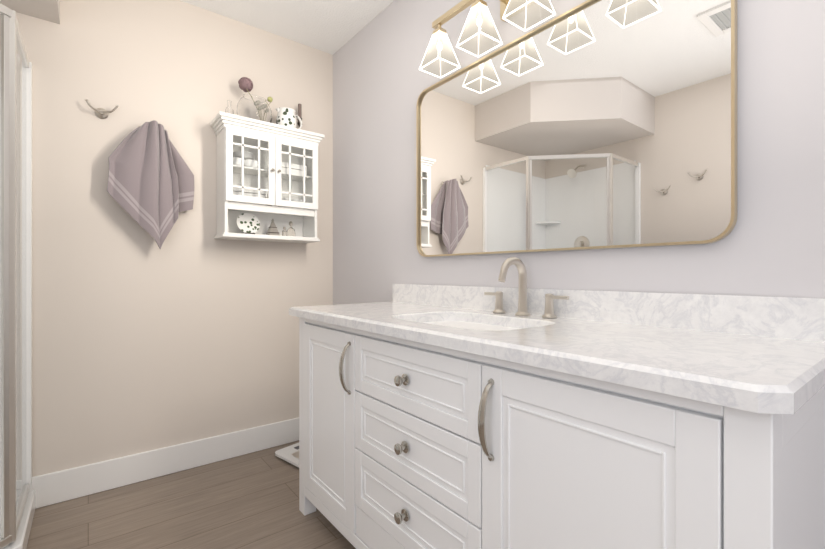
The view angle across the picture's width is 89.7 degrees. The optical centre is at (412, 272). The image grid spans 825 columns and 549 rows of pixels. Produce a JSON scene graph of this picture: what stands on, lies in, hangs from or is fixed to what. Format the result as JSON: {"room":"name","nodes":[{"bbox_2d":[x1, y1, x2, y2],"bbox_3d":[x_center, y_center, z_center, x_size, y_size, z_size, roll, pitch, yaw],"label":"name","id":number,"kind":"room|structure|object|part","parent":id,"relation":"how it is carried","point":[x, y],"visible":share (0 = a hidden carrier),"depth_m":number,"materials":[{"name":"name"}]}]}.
{"room":"bathroom","nodes":[
{"label":"bathroom","id":0,"kind":"room"},
{"bbox_2d":[0,0,59,23],"bbox_3d":[-1.668,-1.265,1.152,1.010,0.300,1.010,0,0,-38],"label":"ceiling","id":1,"kind":"structure","parent":0,"point":[47,10],"depth_m":1.75,"materials":[{"name":"grey paint"}]},
{"bbox_2d":[16,0,332,476],"bbox_3d":[-1.478,-0.195,2.005,2.560,2.440,0.100,0,0,-38],"label":"wall","id":2,"kind":"structure","parent":0,"point":[188,331],"depth_m":2.08,"materials":[{"name":"beige paint"}]},
{"bbox_2d":[85,99,117,118],"bbox_3d":[-1.447,-0.757,1.933,0.123,0.063,0.051,0,0,-38],"label":"hook","id":3,"kind":"object","parent":2,"relation":"attached to","point":[101,113],"visible":1,"depth_m":1.94,"materials":[{"name":"silver metal"}]},
{"bbox_2d":[107,120,193,248],"bbox_3d":[-1.263,-0.420,2.023,0.367,0.609,0.136,0,0,-38],"label":"hanging towel","id":4,"kind":"object","parent":2,"relation":"hanging from","point":[150,187],"visible":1,"depth_m":1.98,"materials":[{"name":"fabric"}]},
{"bbox_2d":[29,417,298,508],"bbox_3d":[-1.088,0.955,2.237,1.460,0.140,0.014,0,0,-38],"label":"baseboard","id":5,"kind":"structure","parent":2,"relation":"attached to","point":[69,484],"depth_m":2.08,"materials":[{"name":"white wood"}]},
{"bbox_2d":[210,111,324,242],"bbox_3d":[-0.802,-0.498,2.334,0.574,0.626,0.211,0,0,-38],"label":"wall cabinet","id":6,"kind":"object","parent":2,"relation":"attached to","point":[266,173],"visible":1,"depth_m":2.29,"materials":[{"name":"painted wood"},{"name":"clear glass"},{"name":"ceramic"}]},
{"bbox_2d":[225,100,233,113],"bbox_3d":[-0.985,-0.868,2.232,0.042,0.112,0.041,0,0,-38],"label":"bottle","id":7,"kind":"object","parent":6,"relation":"on","point":[229,109],"visible":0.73,"depth_m":2.22,"materials":[{"name":"white ceramic"}]},
{"bbox_2d":[237,213,259,233],"bbox_3d":[-0.908,-0.271,2.295,0.124,0.127,0.085,0,0,-38],"label":"plate","id":8,"kind":"object","parent":6,"relation":"in","point":[248,223],"visible":0.98,"depth_m":2.29,"materials":[{"name":"white ceramic"}]},
{"bbox_3d":[-0.855,-0.557,2.196,0.252,0.375,0.016,0,0,-38],"label":"door","id":9,"kind":"part","parent":6,"relation":"part of","materials":[{"name":"white wood"}]},
{"bbox_2d":[236,77,272,122],"bbox_3d":[-0.872,-0.938,2.295,0.191,0.253,0.118,0,0,-38],"label":"vase","id":10,"kind":"object","parent":6,"relation":"on","point":[249,105],"visible":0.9,"depth_m":2.25,"materials":[{"name":"clear glass"}]},
{"bbox_2d":[266,219,279,235],"bbox_3d":[-0.797,-0.259,2.366,0.064,0.102,0.064,0,0,-38],"label":"figurine","id":11,"kind":"object","parent":6,"relation":"in","point":[272,230],"visible":0.83,"depth_m":2.35,"materials":[{"name":"beige ceramic"}]},
{"bbox_3d":[-0.744,-0.557,2.260,0.053,0.017,0.021,0,0,-38],"label":"knob","id":12,"kind":"part","parent":6,"relation":"part of","materials":[{"name":"silver metal"}]},
{"bbox_2d":[282,227,286,235],"bbox_3d":[-0.733,-0.236,2.378,0.028,0.056,0.027,0,0,-38],"label":"bottle","id":13,"kind":"object","parent":6,"relation":"in","point":[284,232],"visible":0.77,"depth_m":2.37,"materials":[{"name":"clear glass"}]},
{"bbox_2d":[276,107,301,128],"bbox_3d":[-0.718,-0.876,2.415,0.160,0.128,0.116,0,0,-38],"label":"pitcher","id":14,"kind":"object","parent":6,"relation":"on","point":[286,116],"visible":0.69,"depth_m":2.36,"materials":[{"name":"ceramic"}]},
{"bbox_2d":[287,221,295,235],"bbox_3d":[-0.712,-0.256,2.432,0.054,0.096,0.054,0,0,-38],"label":"bottle","id":15,"kind":"object","parent":6,"relation":"in","point":[290,231],"visible":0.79,"depth_m":2.42,"materials":[{"name":"clear glass"}]},
{"bbox_3d":[-0.655,-0.557,2.352,0.252,0.375,0.016,0,0,-38],"label":"door","id":16,"kind":"part","parent":6,"relation":"part of","materials":[{"name":"white wood"}]},
{"bbox_2d":[297,104,301,126],"bbox_3d":[-0.679,-0.916,2.502,0.060,0.209,0.060,0,0,-38],"label":"candlestick","id":17,"kind":"object","parent":6,"relation":"on","point":[299,111],"visible":0.35,"depth_m":2.49,"materials":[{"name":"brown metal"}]},
{"bbox_2d":[26,441,355,548],"bbox_3d":[-0.173,1.075,0.335,2.560,0.100,4.340,0,0,-38],"label":"floor","id":18,"kind":"structure","parent":0,"point":[249,501],"depth_m":1.75,"materials":[{"name":"brown wood"}]},
{"bbox_2d":[0,3,35,548],"bbox_3d":[-1.727,0.013,1.164,0.928,2.023,0.916,0,0,-38],"label":"shower","id":19,"kind":"object","parent":18,"relation":"on","point":[17,503],"visible":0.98,"depth_m":1.43,"materials":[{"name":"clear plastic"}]},
{"bbox_2d":[275,443,298,466],"bbox_3d":[-0.568,1.011,2.335,0.300,0.026,0.300,0,0,40],"label":"scale","id":20,"kind":"object","parent":18,"relation":"on","point":[289,454],"visible":0.21,"depth_m":2.29,"materials":[{"name":"white plastic"}]},
{"bbox_2d":[289,311,824,548],"bbox_3d":[0.186,0.603,1.323,0.574,0.844,1.576,0,0,-38],"label":"bathroom vanity","id":21,"kind":"object","parent":18,"relation":"on","point":[446,417],"depth_m":0.85,"materials":[{"name":"painted wood"},{"name":"marble"},{"name":"brushed nickel"}]},
{"bbox_3d":[-0.321,0.552,1.587,0.018,0.680,0.418,0,0,-38],"label":"door","id":22,"kind":"part","parent":21,"relation":"part of","materials":[{"name":"white wood"}]},
{"bbox_3d":[-0.035,0.473,1.175,0.043,0.472,0.661,0,0,-38],"label":"handle","id":23,"kind":"part","parent":21,"relation":"part of","materials":[{"name":"silver metal"}]},
{"bbox_3d":[-0.013,0.692,1.192,0.018,0.190,0.575,0,0,-38],"label":"drawer","id":24,"kind":"part","parent":21,"relation":"part of","materials":[{"name":"white wood"}]},
{"bbox_3d":[-0.013,0.497,1.192,0.018,0.190,0.575,0,0,-38],"label":"drawer","id":25,"kind":"part","parent":21,"relation":"part of","materials":[{"name":"white wood"}]},
{"bbox_3d":[-0.013,0.304,1.192,0.018,0.185,0.575,0,0,-38],"label":"drawer","id":26,"kind":"part","parent":21,"relation":"part of","materials":[{"name":"white wood"}]},
{"bbox_3d":[-0.011,0.842,1.194,0.016,0.100,0.575,0,0,-38],"label":"drawer rail","id":27,"kind":"part","parent":21,"relation":"part of","materials":[{"name":"white wood"}]},
{"bbox_2d":[289,299,824,422],"bbox_3d":[0.189,0.163,1.325,0.567,0.036,1.620,0,0,-38],"label":"countertop","id":28,"kind":"structure","parent":21,"relation":"on","point":[775,370],"depth_m":0.82,"materials":[{"name":"white stone"}]},
{"bbox_2d":[421,315,536,330],"bbox_3d":[0.174,0.251,1.313,0.390,0.162,0.550,0,0,-38],"label":"sink","id":29,"kind":"object","parent":28,"relation":"in","point":[453,320],"depth_m":1.46,"materials":[{"name":"white ceramic"}]},
{"bbox_2d":[484,257,568,317],"bbox_3d":[0.344,0.046,1.407,0.150,0.200,0.346,0,0,-38],"label":"faucet","id":30,"kind":"object","parent":28,"relation":"on","point":[518,263],"visible":1,"depth_m":1.42,"materials":[{"name":"silver metal"}]},
{"bbox_3d":[0.304,0.106,1.538,0.048,0.078,0.092,0,0,-38],"label":"handle","id":31,"kind":"part","parent":30,"relation":"part of","materials":[{"name":"silver metal"}]},
{"bbox_3d":[0.344,0.046,1.407,0.150,0.200,0.052,0,0,-38],"label":"spout","id":32,"kind":"part","parent":30,"relation":"part of","materials":[{"name":"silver metal"}]},
{"bbox_3d":[0.460,0.106,1.337,0.048,0.078,0.092,0,0,-38],"label":"handle","id":33,"kind":"part","parent":30,"relation":"part of","materials":[{"name":"silver metal"}]},
{"bbox_3d":[0.308,0.552,0.782,0.018,0.680,0.458,0,0,-38],"label":"door","id":34,"kind":"part","parent":21,"relation":"part of","materials":[{"name":"white wood"}]},
{"bbox_2d":[180,0,393,54],"bbox_3d":[-0.173,-1.465,0.335,2.560,0.100,4.340,0,0,-38],"label":"ceiling","id":35,"kind":"structure","parent":0,"point":[332,27],"depth_m":2.29,"materials":[{"name":"white paint"}]},
{"bbox_2d":[333,0,824,304],"bbox_3d":[0.827,-0.195,1.052,0.100,2.440,4.240,0,0,-38],"label":"wall","id":36,"kind":"structure","parent":0,"point":[772,243],"depth_m":1.28,"materials":[{"name":"white paint"}]},
{"bbox_2d":[419,0,555,77],"bbox_3d":[0.337,-0.944,1.440,0.194,0.244,0.765,0,0,-38],"label":"sconce","id":37,"kind":"object","parent":36,"relation":"attached to","point":[479,36],"visible":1,"depth_m":1.52,"materials":[{"name":"white glass"}]},
{"bbox_2d":[416,0,736,256],"bbox_3d":[0.406,-0.463,1.491,0.023,0.775,1.230,0,0,-38],"label":"mirror","id":38,"kind":"object","parent":36,"relation":"attached to","point":[596,124],"visible":0.98,"depth_m":1.30,"materials":[{"name":"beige mirror"}]},
{"bbox_2d":[393,283,824,338],"bbox_3d":[0.404,0.099,1.493,0.022,0.092,1.620,0,0,-38],"label":"backsplash","id":39,"kind":"structure","parent":36,"relation":"attached to","point":[791,317],"depth_m":1.12,"materials":[{"name":"white stone"}]}
]}

